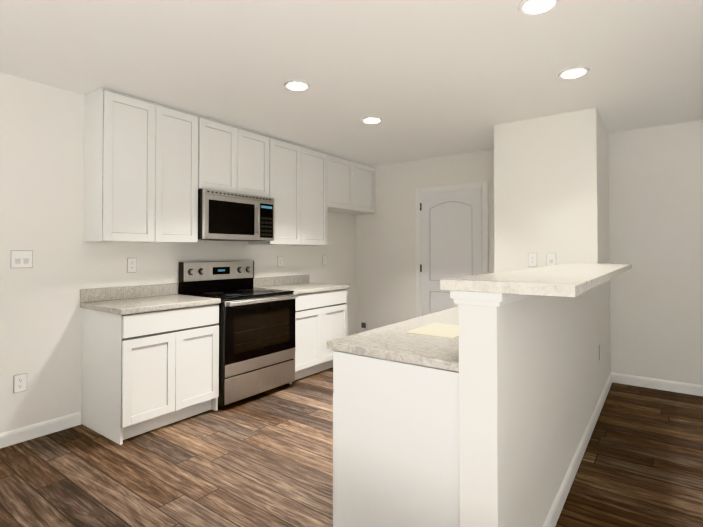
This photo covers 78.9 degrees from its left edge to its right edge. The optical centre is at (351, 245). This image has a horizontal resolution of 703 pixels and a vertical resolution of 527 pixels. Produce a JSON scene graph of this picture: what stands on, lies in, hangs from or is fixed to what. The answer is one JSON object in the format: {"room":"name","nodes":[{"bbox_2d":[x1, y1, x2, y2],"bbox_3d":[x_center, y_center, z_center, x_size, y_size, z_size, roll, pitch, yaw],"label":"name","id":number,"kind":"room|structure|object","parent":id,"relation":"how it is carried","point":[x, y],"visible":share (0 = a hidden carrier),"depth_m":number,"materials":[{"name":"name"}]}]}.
{"room":"kitchen","nodes":[
{"label":"kitchen","id":0,"kind":"room"},
{"bbox_2d":[0,73,355,432],"bbox_3d":[-2.781,0.087,2.348,0.150,2.490,9.750,-1,-1,36],"label":"wall","id":1,"kind":"structure","parent":0,"point":[41,169],"depth_m":3.10,"materials":[{"name":"paint"}]},
{"bbox_2d":[13,373,26,392],"bbox_3d":[-2.259,0.941,2.913,0.007,0.121,0.076,-1,-1,36],"label":"electrical outlet plate","id":2,"kind":"object","parent":1,"relation":"attached to","point":[19,382],"visible":1,"depth_m":2.91,"materials":[{"name":"white plastic"}]},
{"bbox_2d":[10,250,32,267],"bbox_3d":[-2.258,0.096,2.925,0.010,0.121,0.124,-1,-1,36],"label":"switch plate","id":3,"kind":"object","parent":1,"relation":"attached to","point":[21,258],"visible":1,"depth_m":2.93,"materials":[{"name":"white plastic"}]},
{"bbox_2d":[0,411,80,447],"bbox_3d":[-3.808,1.261,0.786,0.014,0.095,6.005,-1,-1,36],"label":"baseboard","id":4,"kind":"structure","parent":1,"relation":"attached to","point":[22,434],"depth_m":2.99,"materials":[{"name":"white wood"}]},
{"bbox_2d":[127,258,135,272],"bbox_3d":[-1.816,0.166,3.530,0.007,0.121,0.076,-1,-1,36],"label":"electrical outlet plate","id":5,"kind":"object","parent":1,"relation":"attached to","point":[131,265],"visible":1,"depth_m":3.52,"materials":[{"name":"white plastic"}]},
{"bbox_2d":[83,87,197,242],"bbox_3d":[-1.676,-0.581,3.461,0.326,1.116,0.772,-1,-1,36],"label":"upper cabinet","id":6,"kind":"object","parent":1,"relation":"attached to","point":[140,170],"visible":1,"depth_m":3.26,"materials":[{"name":"white wood"}]},
{"bbox_2d":[195,115,268,196],"bbox_3d":[-1.205,-0.804,4.108,0.326,0.648,0.817,-1,-1,36],"label":"upper cabinet","id":7,"kind":"object","parent":1,"relation":"attached to","point":[233,159],"visible":0.73,"depth_m":3.97,"materials":[{"name":"white wood"}]},
{"bbox_2d":[198,189,273,240],"bbox_3d":[-1.159,-0.262,4.066,0.439,0.432,0.814,-1,-1,36],"label":"microwave","id":8,"kind":"object","parent":7,"relation":"attached to","point":[226,216],"visible":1,"depth_m":3.89,"materials":[{"name":"metal"}]},
{"bbox_2d":[278,256,281,266],"bbox_3d":[-0.818,0.187,4.894,0.007,0.121,0.076,-1,-1,36],"label":"electrical outlet plate","id":9,"kind":"object","parent":1,"relation":"attached to","point":[279,261],"visible":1,"depth_m":4.89,"materials":[{"name":"white plastic"}]},
{"bbox_2d":[248,136,327,245],"bbox_3d":[-0.688,-0.560,4.811,0.326,1.116,0.927,-1,-1,36],"label":"upper cabinet","id":10,"kind":"object","parent":1,"relation":"attached to","point":[298,183],"visible":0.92,"depth_m":4.67,"materials":[{"name":"white wood"}]},
{"bbox_2d":[322,256,325,264],"bbox_3d":[-0.351,0.197,5.531,0.007,0.121,0.076,-1,-1,36],"label":"electrical outlet plate","id":11,"kind":"object","parent":1,"relation":"attached to","point":[323,260],"visible":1,"depth_m":5.52,"materials":[{"name":"white plastic"}]},
{"bbox_2d":[326,153,374,214],"bbox_3d":[-0.106,-0.776,5.609,0.326,0.658,1.038,-1,-1,36],"label":"upper cabinet","id":12,"kind":"object","parent":1,"relation":"attached to","point":[350,186],"visible":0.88,"depth_m":5.47,"materials":[{"name":"white wood"}]},
{"bbox_2d":[0,367,702,526],"bbox_3d":[0.302,1.326,-0.021,7.900,0.060,9.900,-1,-1,36],"label":"floor","id":13,"kind":"structure","parent":0,"point":[264,459],"depth_m":2.54,"materials":[{"name":"brown wood"}]},
{"bbox_2d":[80,283,220,444],"bbox_3d":[-1.556,0.841,3.342,0.635,1.014,0.797,-1,-1,36],"label":"base cabinet","id":14,"kind":"object","parent":13,"relation":"on","point":[150,357],"visible":1,"depth_m":3.12,"materials":[{"name":"wood"}]},
{"bbox_2d":[179,261,297,408],"bbox_3d":[-1.030,0.756,3.971,0.718,1.203,0.833,-1,-1,36],"label":"range","id":15,"kind":"object","parent":13,"relation":"on","point":[256,341],"visible":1,"depth_m":3.82,"materials":[{"name":"metal"}]},
{"bbox_2d":[253,275,348,384],"bbox_3d":[-0.552,0.862,4.713,0.635,1.014,0.927,-1,-1,36],"label":"base cabinet","id":16,"kind":"object","parent":13,"relation":"on","point":[320,315],"visible":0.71,"depth_m":4.53,"materials":[{"name":"wood"}]},
{"bbox_2d":[327,346,459,526],"bbox_3d":[0.422,0.889,2.022,0.580,0.876,0.940,-1,-1,36],"label":"base cabinet","id":17,"kind":"object","parent":13,"relation":"on","point":[396,426],"depth_m":1.63,"materials":[{"name":"wood"}]},
{"bbox_2d":[327,306,458,369],"bbox_3d":[0.904,0.440,2.701,0.594,0.033,2.616,-1,-1,36],"label":"countertop","id":18,"kind":"structure","parent":17,"relation":"on","point":[393,340],"depth_m":1.80,"materials":[{"name":"beige stone"}]},
{"bbox_2d":[407,323,458,337],"bbox_3d":[0.445,0.412,2.076,0.230,0.003,0.310,-1,-1,36],"label":"booklet","id":19,"kind":"object","parent":18,"relation":"on","point":[443,330],"visible":0.77,"depth_m":2.05,"materials":[{"name":"beige paper"}]},
{"bbox_2d":[0,0,702,165],"bbox_3d":[0.302,-1.254,0.019,7.900,0.120,9.900,-1,-1,36],"label":"ceiling","id":20,"kind":"structure","parent":0,"point":[424,79],"depth_m":2.69,"materials":[{"name":"paint"}]},
{"bbox_2d":[284,80,309,90],"bbox_3d":[-0.392,-1.142,3.066,0.188,0.008,0.188,-1,-1,36],"label":"recessed light","id":21,"kind":"object","parent":20,"relation":"in","point":[295,85],"visible":1,"depth_m":3.04,"materials":[{"name":"white"}]},
{"bbox_2d":[362,117,381,123],"bbox_3d":[0.185,-1.130,3.871,0.188,0.008,0.188,-1,-1,36],"label":"recessed light","id":22,"kind":"object","parent":20,"relation":"in","point":[371,120],"visible":0.98,"depth_m":3.86,"materials":[{"name":"white"}]},
{"bbox_2d":[518,0,559,14],"bbox_3d":[0.902,-1.158,2.057,0.188,0.008,0.188,-1,-1,36],"label":"recessed light","id":23,"kind":"object","parent":20,"relation":"in","point":[531,7],"visible":1,"depth_m":2.06,"materials":[{"name":"white"}]},
{"bbox_2d":[558,67,589,78],"bbox_3d":[1.481,-1.146,2.848,0.188,0.008,0.188,-1,-1,36],"label":"recessed light","id":24,"kind":"object","parent":20,"relation":"in","point":[573,72],"visible":1,"depth_m":2.83,"materials":[{"name":"white"}]},
{"bbox_2d":[356,120,702,384],"bbox_3d":[3.242,0.111,3.888,7.750,2.490,0.150,-1,-1,36],"label":"wall","id":25,"kind":"structure","parent":0,"point":[656,231],"depth_m":4.15,"materials":[{"name":"paint"}]},
{"bbox_2d":[360,321,366,329],"bbox_3d":[0.173,1.129,6.020,0.116,0.116,0.008,-1,-1,36],"label":"electrical outlet plate","id":26,"kind":"object","parent":25,"relation":"attached to","point":[363,324],"visible":1,"depth_m":6.02,"materials":[{"name":"black plastic"}]},
{"bbox_2d":[416,181,488,317],"bbox_3d":[1.198,0.316,5.232,0.944,2.122,0.086,-1,-1,36],"label":"door","id":27,"kind":"structure","parent":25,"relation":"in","point":[452,236],"depth_m":5.29,"materials":[{"name":"paint"}]},
{"bbox_2d":[611,372,702,395],"bbox_3d":[3.133,1.308,3.847,7.560,0.095,0.014,-1,-1,36],"label":"baseboard","id":28,"kind":"structure","parent":25,"relation":"attached to","point":[673,386],"depth_m":4.02,"materials":[{"name":"white wood"}]},
{"bbox_2d":[459,108,610,526],"bbox_3d":[1.187,0.099,3.081,0.846,2.490,3.580,-1,-1,36],"label":"wall","id":29,"kind":"structure","parent":0,"point":[528,383],"depth_m":2.29,"materials":[{"name":"paint"}]},
{"bbox_2d":[528,253,536,266],"bbox_3d":[1.613,0.130,3.804,0.076,0.121,0.007,-1,-1,36],"label":"electrical outlet plate","id":30,"kind":"object","parent":29,"relation":"attached to","point":[532,259],"visible":1,"depth_m":3.80,"materials":[{"name":"white plastic"}]},
{"bbox_2d":[547,253,555,265],"bbox_3d":[1.737,0.129,3.712,0.076,0.121,0.010,-1,-1,36],"label":"switch plate","id":31,"kind":"object","parent":29,"relation":"attached to","point":[551,259],"visible":0.9,"depth_m":3.71,"materials":[{"name":"white plastic"}]},
{"bbox_2d":[543,373,611,526],"bbox_3d":[1.529,1.292,2.802,0.014,0.095,3.594,-1,-1,36],"label":"baseboard","id":32,"kind":"structure","parent":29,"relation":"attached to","point":[552,518],"depth_m":2.47,"materials":[{"name":"white wood"}]},
{"bbox_2d":[441,263,631,306],"bbox_3d":[1.258,0.173,2.416,0.415,0.082,2.663,-1,-1,36],"label":"countertop","id":33,"kind":"structure","parent":0,"point":[498,289],"depth_m":1.44,"materials":[{"name":"stone"}]}
]}

